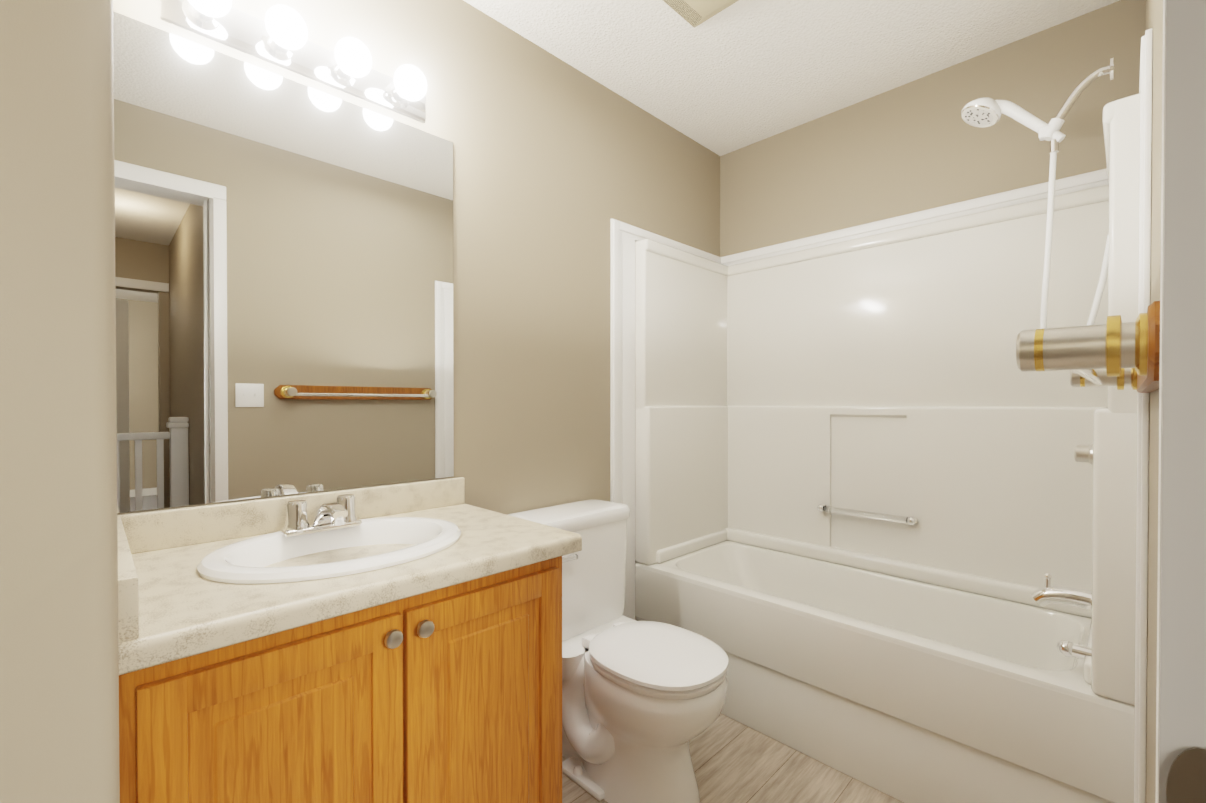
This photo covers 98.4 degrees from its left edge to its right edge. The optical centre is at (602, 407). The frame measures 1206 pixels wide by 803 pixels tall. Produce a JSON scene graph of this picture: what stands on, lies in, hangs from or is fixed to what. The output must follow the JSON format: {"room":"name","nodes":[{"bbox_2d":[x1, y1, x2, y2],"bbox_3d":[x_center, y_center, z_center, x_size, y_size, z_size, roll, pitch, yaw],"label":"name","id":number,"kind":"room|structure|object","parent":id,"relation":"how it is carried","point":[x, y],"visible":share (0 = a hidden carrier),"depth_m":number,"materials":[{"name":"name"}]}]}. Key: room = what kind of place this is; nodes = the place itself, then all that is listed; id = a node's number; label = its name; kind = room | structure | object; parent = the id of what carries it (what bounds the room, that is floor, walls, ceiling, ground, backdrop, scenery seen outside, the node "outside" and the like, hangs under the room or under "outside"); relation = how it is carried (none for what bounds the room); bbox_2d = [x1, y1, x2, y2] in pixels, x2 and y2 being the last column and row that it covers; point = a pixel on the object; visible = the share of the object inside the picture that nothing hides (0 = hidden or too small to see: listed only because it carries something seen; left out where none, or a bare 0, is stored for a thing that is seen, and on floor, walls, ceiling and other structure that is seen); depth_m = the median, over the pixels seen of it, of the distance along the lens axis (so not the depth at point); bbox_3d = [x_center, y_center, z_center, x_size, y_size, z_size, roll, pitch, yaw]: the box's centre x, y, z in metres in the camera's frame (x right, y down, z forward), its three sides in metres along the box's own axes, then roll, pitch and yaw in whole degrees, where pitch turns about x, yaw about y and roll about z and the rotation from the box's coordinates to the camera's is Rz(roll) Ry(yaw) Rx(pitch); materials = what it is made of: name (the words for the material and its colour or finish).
{"room":"bathroom","nodes":[
{"label":"bathroom","id":0,"kind":"room"},
{"bbox_2d":[0,0,119,802],"bbox_3d":[-0.866,-0.063,0.538,0.500,2.440,1.000,-1,1,-45],"label":"wall","id":1,"kind":"structure","parent":0,"point":[59,697],"depth_m":0.34,"materials":[{"name":"beige paint"}]},
{"bbox_2d":[113,0,719,619],"bbox_3d":[-0.436,-0.074,1.753,3.060,2.440,0.120,-1,1,-45],"label":"wall","id":2,"kind":"structure","parent":0,"point":[557,164],"depth_m":1.83,"materials":[{"name":"beige paint"}]},
{"bbox_2d":[113,11,453,512],"bbox_3d":[-0.752,-0.304,1.349,0.794,1.043,0.005,-1,1,-45],"label":"mirror","id":3,"kind":"object","parent":2,"relation":"attached to","point":[284,279],"visible":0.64,"depth_m":1.27,"materials":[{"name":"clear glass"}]},
{"bbox_2d":[158,0,426,125],"bbox_3d":[-0.700,-0.883,1.287,0.600,0.090,0.158,-1,1,-45],"label":"sconce","id":4,"kind":"object","parent":2,"relation":"attached to","point":[277,39],"visible":1,"depth_m":1.27,"materials":[{"name":"white glass"}]},
{"bbox_2d":[610,218,721,619],"bbox_3d":[0.312,0.183,2.400,0.780,1.915,0.017,-1,1,-45],"label":"trim","id":5,"kind":"structure","parent":2,"relation":"attached to","point":[624,238],"depth_m":2.17,"materials":[{"name":"white paint"}]},
{"bbox_2d":[562,713,903,802],"bbox_3d":[0.121,1.176,1.201,3.060,0.050,1.704,-1,1,-45],"label":"floor","id":6,"kind":"structure","parent":0,"point":[734,761],"depth_m":1.62,"materials":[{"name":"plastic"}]},
{"bbox_2d":[117,477,581,802],"bbox_3d":[-0.540,0.684,1.163,0.827,0.935,0.576,-1,1,-45],"label":"bathroom vanity","id":7,"kind":"object","parent":6,"relation":"on","point":[398,643],"visible":0.98,"depth_m":0.97,"materials":[{"name":"brown wood"}]},
{"bbox_2d":[508,499,728,802],"bbox_3d":[0.057,0.752,1.660,0.446,0.790,0.716,-1,1,-45],"label":"toilet","id":8,"kind":"object","parent":6,"relation":"on","point":[643,702],"visible":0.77,"depth_m":1.53,"materials":[{"name":"white ceramic"}]},
{"bbox_2d":[635,57,1139,802],"bbox_3d":[0.904,0.091,1.926,0.670,2.107,1.519,-1,1,-45],"label":"shower","id":9,"kind":"object","parent":6,"relation":"on","point":[885,515],"visible":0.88,"depth_m":1.87,"materials":[{"name":"white plastic"}]},
{"bbox_2d":[463,0,1119,155],"bbox_3d":[0.142,-1.313,1.158,3.060,0.050,1.764,-1,1,-45],"label":"ceiling","id":10,"kind":"structure","parent":0,"point":[739,74],"depth_m":1.86,"materials":[{"name":"white paint"}]},
{"bbox_2d":[663,0,738,27],"bbox_3d":[0.309,-1.248,1.531,0.330,0.088,0.330,-1,1,-45],"label":"ceiling vent","id":11,"kind":"object","parent":10,"relation":"in","point":[694,13],"visible":1,"depth_m":1.60,"materials":[{"name":"beige plastic"}]},
{"bbox_2d":[720,0,1145,256],"bbox_3d":[1.228,-0.077,2.162,0.120,2.440,1.644,-1,1,-45],"label":"wall","id":12,"kind":"structure","parent":0,"point":[918,145],"depth_m":2.01,"materials":[{"name":"beige paint"}]},
{"bbox_2d":[722,168,1107,265],"bbox_3d":[1.138,-0.743,2.150,0.016,0.058,1.523,-1,1,-45],"label":"trim","id":13,"kind":"structure","parent":12,"relation":"attached to","point":[1098,178],"depth_m":2.00,"materials":[{"name":"white paint"}]},
{"bbox_2d":[1145,0,1162,802],"bbox_3d":[0.678,-0.063,0.543,2.940,2.440,0.120,-1,1,-45],"label":"wall","id":14,"kind":"structure","parent":0,"point":[1154,15],"depth_m":0.88,"materials":[{"name":"beige paint"}]},
{"bbox_2d":[1016,301,1159,392],"bbox_3d":[0.752,-0.063,0.782,0.847,0.072,0.114,-1,1,-45],"label":"towel rail","id":15,"kind":"object","parent":14,"relation":"attached to","point":[1114,350],"visible":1,"depth_m":0.51,"materials":[{"name":"silver metal"}]},
{"bbox_2d":[1134,28,1152,802],"bbox_3d":[1.373,0.193,1.331,0.780,1.915,0.017,-1,1,-45],"label":"trim","id":16,"kind":"structure","parent":14,"relation":"attached to","point":[1146,54],"depth_m":1.06,"materials":[{"name":"white paint"}]},
{"bbox_2d":[1155,0,1205,802],"bbox_3d":[0.082,0.072,-0.047,0.892,2.180,0.157,-1,1,-45],"label":"trim","id":17,"kind":"structure","parent":14,"relation":"attached to","point":[1181,696],"depth_m":0.27,"materials":[{"name":"grey paint"}]}
]}

